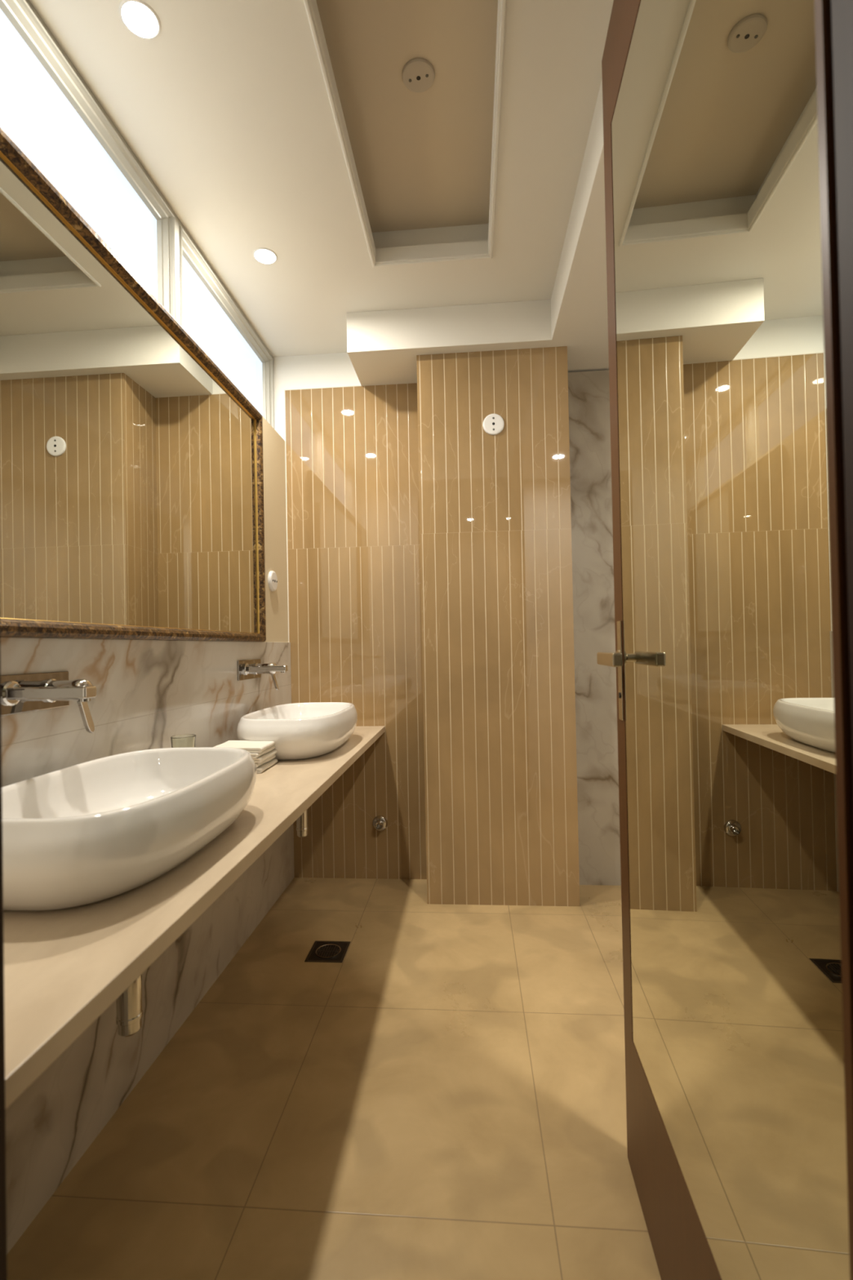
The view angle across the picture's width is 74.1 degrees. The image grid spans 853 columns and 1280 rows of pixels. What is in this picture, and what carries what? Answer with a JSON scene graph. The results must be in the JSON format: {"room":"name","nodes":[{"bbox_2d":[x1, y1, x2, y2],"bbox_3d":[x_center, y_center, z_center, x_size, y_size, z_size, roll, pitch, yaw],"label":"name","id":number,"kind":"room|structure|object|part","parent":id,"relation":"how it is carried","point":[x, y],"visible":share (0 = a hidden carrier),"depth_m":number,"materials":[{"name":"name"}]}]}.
{"room":"bathroom","nodes":[
{"label":"bathroom","id":0,"kind":"room"},
{"bbox_2d":[262,417,288,642],"bbox_3d":[-0.861,0.079,1.631,0.224,2.100,2.210,-1,-1,4],"label":"wall","id":1,"kind":"structure","parent":0,"point":[273,445],"depth_m":2.57,"materials":[{"name":"beige paint"}]},
{"bbox_2d":[0,671,96,733],"bbox_3d":[-0.697,0.126,1.094,0.166,0.125,0.223,-1,-1,4],"label":"mixer","id":2,"kind":"object","parent":1,"relation":"attached to","point":[22,693],"visible":1,"depth_m":1.07,"materials":[{"name":"grey metal"}]},
{"bbox_3d":[-0.777,0.103,1.101,0.006,0.076,0.223,-1,-1,4],"label":"plate","id":3,"kind":"part","parent":2,"relation":"part of","materials":[{"name":"grey metal"}]},
{"bbox_3d":[-0.699,0.098,1.048,0.162,0.022,0.034,-1,-1,4],"label":"spout","id":4,"kind":"part","parent":2,"relation":"part of","materials":[{"name":"silver metal"}]},
{"bbox_3d":[-0.727,0.103,1.152,0.086,0.048,0.048,-1,-1,4],"label":"handle","id":5,"kind":"part","parent":2,"relation":"part of","materials":[{"name":"silver metal"}]},
{"bbox_3d":[-0.692,0.153,1.149,0.030,0.071,0.019,-1,-1,4],"label":"lever","id":6,"kind":"part","parent":2,"relation":"part of","materials":[{"name":"silver metal"}]},
{"bbox_2d":[0,127,266,641],"bbox_3d":[-0.742,-0.472,1.658,0.032,0.947,1.390,-1,-1,4],"label":"wall mirror","id":7,"kind":"object","parent":1,"relation":"attached to","point":[131,468],"visible":0.99,"depth_m":1.36,"materials":[{"name":"brown mirror"}]},
{"bbox_2d":[0,637,291,786],"bbox_3d":[-0.742,0.206,1.617,0.010,0.411,2.204,-1,-1,4],"label":"backsplash","id":8,"kind":"structure","parent":1,"relation":"attached to","point":[149,692],"depth_m":1.45,"materials":[{"name":"stone"}]},
{"bbox_2d":[5,822,294,1254],"bbox_3d":[-0.731,0.769,1.611,0.010,0.715,2.204,-1,-1,4],"label":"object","id":9,"kind":"structure","parent":1,"relation":"attached to","point":[50,1126],"depth_m":1.34,"materials":[{"name":"stone"}]},
{"bbox_2d":[3,725,385,1109],"bbox_3d":[-0.508,0.414,1.597,0.451,0.027,2.204,-1,-1,4],"label":"countertop","id":10,"kind":"structure","parent":1,"relation":"attached to","point":[64,968],"depth_m":0.76,"materials":[{"name":"beige stone"}]},
{"bbox_2d":[1,746,256,911],"bbox_3d":[-0.563,0.325,1.068,0.374,0.142,0.622,-1,-1,4],"label":"washbasin","id":11,"kind":"object","parent":10,"relation":"on","point":[90,832],"visible":0.99,"depth_m":0.91,"materials":[{"name":"white ceramic"}]},
{"bbox_2d":[115,973,142,1036],"bbox_3d":[-0.654,0.580,1.064,0.238,0.310,0.060,-1,-1,4],"label":"trap","id":12,"kind":"object","parent":10,"relation":"attached to","point":[129,1011],"visible":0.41,"depth_m":1.04,"materials":[{"name":"silver metal"}]},
{"bbox_2d":[170,733,195,747],"bbox_3d":[-0.643,0.328,1.497,0.063,0.148,0.063,-1,-1,4],"label":"drinking glass","id":13,"kind":"object","parent":10,"relation":"on","point":[188,740],"visible":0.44,"depth_m":1.48,"materials":[{"name":"clear glass"}]},
{"bbox_2d":[256,758,277,773],"bbox_3d":[-0.577,0.397,1.780,0.171,0.015,0.145,-1,-1,3],"label":"folded towel","id":14,"kind":"object","parent":10,"relation":"on","point":[261,768],"visible":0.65,"depth_m":1.75,"materials":[{"name":"white fabric"}]},
{"bbox_2d":[254,754,275,767],"bbox_3d":[-0.587,0.382,1.786,0.171,0.015,0.145,-1,-1,6],"label":"folded towel","id":15,"kind":"object","parent":14,"relation":"on","point":[273,757],"visible":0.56,"depth_m":1.77,"materials":[{"name":"white fabric"}]},
{"bbox_2d":[253,749,277,763],"bbox_3d":[-0.578,0.366,1.782,0.171,0.015,0.145,-1,-1,4],"label":"folded towel","id":16,"kind":"object","parent":15,"relation":"on","point":[265,756],"visible":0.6,"depth_m":1.75,"materials":[{"name":"white fabric"}]},
{"bbox_2d":[249,745,275,758],"bbox_3d":[-0.586,0.351,1.779,0.171,0.015,0.145,-1,-1,6],"label":"folded towel","id":17,"kind":"object","parent":16,"relation":"on","point":[255,755],"visible":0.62,"depth_m":1.73,"materials":[{"name":"white fabric"}]},
{"bbox_2d":[214,740,275,752],"bbox_3d":[-0.581,0.336,1.785,0.171,0.015,0.145,-1,-1,3],"label":"folded towel","id":18,"kind":"object","parent":17,"relation":"on","point":[251,746],"visible":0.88,"depth_m":1.77,"materials":[{"name":"white fabric"}]},
{"bbox_2d":[236,702,357,759],"bbox_3d":[-0.470,0.335,2.142,0.374,0.142,0.622,-1,-1,4],"label":"washbasin","id":19,"kind":"object","parent":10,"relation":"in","point":[298,731],"visible":0.96,"depth_m":1.89,"materials":[{"name":"white ceramic"}]},
{"bbox_2d":[296,808,308,837],"bbox_3d":[-0.568,0.591,2.145,0.238,0.310,0.060,-1,-1,4],"label":"trap","id":20,"kind":"object","parent":10,"relation":"attached to","point":[302,827],"visible":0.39,"depth_m":2.12,"materials":[{"name":"silver metal"}]},
{"bbox_2d":[237,658,288,689],"bbox_3d":[-0.610,0.137,2.199,0.166,0.125,0.223,-1,-1,4],"label":"mixer","id":21,"kind":"object","parent":1,"relation":"attached to","point":[246,668],"visible":1,"depth_m":2.14,"materials":[{"name":"grey metal"}]},
{"bbox_3d":[-0.690,0.115,2.205,0.006,0.076,0.223,-1,-1,4],"label":"plate","id":22,"kind":"part","parent":21,"relation":"part of","materials":[{"name":"grey metal"}]},
{"bbox_3d":[-0.640,0.114,2.256,0.086,0.048,0.048,-1,-1,4],"label":"handle","id":23,"kind":"part","parent":21,"relation":"part of","materials":[{"name":"silver metal"}]},
{"bbox_3d":[-0.612,0.109,2.153,0.162,0.022,0.034,-1,-1,4],"label":"spout","id":24,"kind":"part","parent":21,"relation":"part of","materials":[{"name":"silver metal"}]},
{"bbox_3d":[-0.605,0.165,2.253,0.030,0.071,0.019,-1,-1,4],"label":"lever","id":25,"kind":"part","parent":21,"relation":"part of","materials":[{"name":"silver metal"}]},
{"bbox_2d":[267,570,277,591],"bbox_3d":[-0.678,-0.261,2.504,0.017,0.090,0.090,-1,-1,4],"label":"plate","id":26,"kind":"object","parent":1,"relation":"attached to","point":[272,577],"visible":1,"depth_m":2.48,"materials":[{"name":"white plastic"}]},
{"bbox_2d":[273,352,360,440],"bbox_3d":[0.460,-0.184,2.706,2.700,2.600,0.136,-1,-1,4],"label":"wall","id":27,"kind":"structure","parent":0,"point":[326,370],"depth_m":2.73,"materials":[{"name":"white paint"}]},
{"bbox_2d":[284,382,413,642],"bbox_3d":[-0.343,-0.606,2.702,0.668,1.224,0.008,-1,-1,4],"label":"trim","id":28,"kind":"structure","parent":27,"relation":"attached to","point":[409,383],"depth_m":2.72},
{"bbox_2d":[284,382,426,879],"bbox_3d":[-0.330,-0.042,2.696,0.664,2.346,0.006,-1,-1,4],"label":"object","id":29,"kind":"structure","parent":27,"relation":"attached to","point":[353,491],"depth_m":2.69,"materials":[{"name":"tile"}]},
{"bbox_2d":[372,815,387,831],"bbox_3d":[-0.221,0.867,2.655,0.074,0.074,0.040,-1,-1,4],"label":"valve","id":30,"kind":"object","parent":27,"relation":"attached to","point":[380,823],"visible":1,"depth_m":2.66,"materials":[{"name":"silver metal"}]},
{"bbox_2d":[568,369,621,885],"bbox_3d":[1.168,-0.068,2.558,1.071,2.336,0.046,-1,-1,4],"label":"trim","id":31,"kind":"structure","parent":27,"relation":"attached to","point":[588,392],"depth_m":2.57,"materials":[{"name":"stone"}]},
{"bbox_2d":[29,0,613,356],"bbox_3d":[0.298,-1.484,1.624,2.600,0.150,2.346,-1,-1,4],"label":"ceiling","id":32,"kind":"structure","parent":0,"point":[228,111],"depth_m":1.61,"materials":[{"name":"paint"}]},
{"bbox_2d":[119,0,160,39],"bbox_3d":[-0.643,-1.393,1.269,0.084,0.003,0.084,-1,-1,4],"label":"recessed light","id":33,"kind":"object","parent":32,"relation":"in","point":[140,18],"visible":1,"depth_m":1.27,"materials":[{"name":"white plastic"}]},
{"bbox_2d":[253,247,277,264],"bbox_3d":[-0.582,-1.385,2.039,0.084,0.003,0.084,-1,-1,4],"label":"recessed light","id":34,"kind":"object","parent":32,"relation":"in","point":[262,255],"visible":1,"depth_m":2.04,"materials":[{"name":"white plastic"}]},
{"bbox_2d":[303,0,506,266],"bbox_3d":[-0.030,-1.427,1.455,0.442,0.062,1.266,-1,-1,4],"label":"trim","id":35,"kind":"structure","parent":32,"relation":"attached to","point":[473,250],"depth_m":1.72,"materials":[{"name":"paint"}]},
{"bbox_2d":[6,877,661,1279],"bbox_3d":[0.270,1.141,0.268,2.750,0.100,5.000,-1,-1,4],"label":"floor","id":36,"kind":"structure","parent":0,"point":[444,1099],"depth_m":1.32,"materials":[{"name":"beige tile"}]},
{"bbox_2d":[304,940,351,962],"bbox_3d":[-0.354,1.122,2.038,0.134,0.004,0.138,-1,-1,4],"label":"floor drain","id":37,"kind":"object","parent":36,"relation":"on","point":[321,951],"visible":1,"depth_m":2.03,"materials":[{"name":"grey metal"}]},
{"bbox_2d":[315,0,497,232],"bbox_3d":[-0.033,-1.570,1.456,0.562,0.030,1.386,-1,-1,4],"label":"ceiling","id":38,"kind":"structure","parent":0,"point":[423,160],"depth_m":1.64,"materials":[{"name":"beige paint"}]},
{"bbox_2d":[402,57,435,93],"bbox_3d":[-0.022,-1.548,1.552,0.090,0.011,0.090,-1,-1,14],"label":"plate","id":39,"kind":"object","parent":38,"relation":"attached to","point":[418,73],"visible":1,"depth_m":1.54,"materials":[{"name":"beige plastic"}]},
{"bbox_2d":[346,77,608,386],"bbox_3d":[0.596,-1.331,1.531,1.998,0.169,2.210,-1,-1,4],"label":"ceiling","id":40,"kind":"structure","parent":0,"point":[383,347],"depth_m":2.34,"materials":[{"name":"paint"}]},
{"bbox_2d":[416,346,579,906],"bbox_3d":[0.308,-0.056,2.518,0.637,2.346,0.260,-1,-1,4],"label":"wall pillar","id":41,"kind":"structure","parent":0,"point":[500,731],"depth_m":2.39,"materials":[{"name":"tile"}]},
{"bbox_2d":[483,413,504,435],"bbox_3d":[0.284,-0.914,2.393,0.090,0.090,0.011,-1,-1,4],"label":"plate","id":42,"kind":"object","parent":41,"relation":"attached to","point":[493,424],"visible":1,"depth_m":2.39,"materials":[{"name":"white plastic"}]},
{"bbox_3d":[0.276,-0.208,0.376,2.700,2.600,0.120,-1,-1,4],"label":"wall","id":43,"kind":"structure","parent":0,"visible":0},
{"bbox_2d":[0,644,7,1279],"bbox_3d":[-0.389,-0.084,0.427,0.030,2.380,0.128,-1,-1,4],"label":"trim","id":44,"kind":"structure","parent":43,"relation":"attached to","point":[3,1260],"depth_m":0.48,"materials":[{"name":"brown wood"}]},
{"bbox_2d":[596,0,852,1279],"bbox_3d":[0.358,-0.083,0.825,0.086,2.346,0.772,-1,-1,6],"label":"door","id":45,"kind":"structure","parent":43,"relation":"in","point":[731,658],"depth_m":0.64,"materials":[{"name":"brown mirror"}]},
{"bbox_3d":[0.356,0.037,1.102,0.018,0.026,0.153,-1,-1,6],"label":"lever handle","id":46,"kind":"part","parent":45,"relation":"part of","materials":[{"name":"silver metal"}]},
{"bbox_3d":[0.399,0.062,1.161,0.003,0.203,0.032,-1,-1,6],"label":"lock plate","id":47,"kind":"part","parent":45,"relation":"part of","materials":[{"name":"metal"}]},
{"bbox_2d":[831,0,852,764],"bbox_3d":[0.331,-0.099,0.370,0.030,2.380,0.128,-1,-1,4],"label":"trim","id":48,"kind":"structure","parent":43,"relation":"attached to","point":[842,11],"depth_m":0.43,"materials":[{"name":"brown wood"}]},
{"bbox_3d":[-0.932,-1.217,1.858,0.100,0.500,1.796,-1,-1,4],"label":"wall","id":49,"kind":"structure","parent":0,"visible":0},
{"bbox_2d":[0,0,177,322],"bbox_3d":[-0.903,-1.181,1.400,0.127,0.415,0.889,-1,-1,4],"label":"window","id":50,"kind":"structure","parent":49,"relation":"in","point":[48,110],"depth_m":1.43,"materials":[{"name":"white glass"}]},
{"bbox_2d":[176,215,274,428],"bbox_3d":[-0.832,-1.171,2.294,0.127,0.415,0.905,-1,-1,4],"label":"window","id":51,"kind":"structure","parent":49,"relation":"in","point":[207,312],"depth_m":2.23,"materials":[{"name":"white glass"}]},
{"bbox_3d":[-0.816,-1.172,2.293,0.010,0.315,0.805,-1,-1,4],"label":"pane","id":52,"kind":"part","parent":51,"relation":"part of","materials":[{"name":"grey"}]}
]}

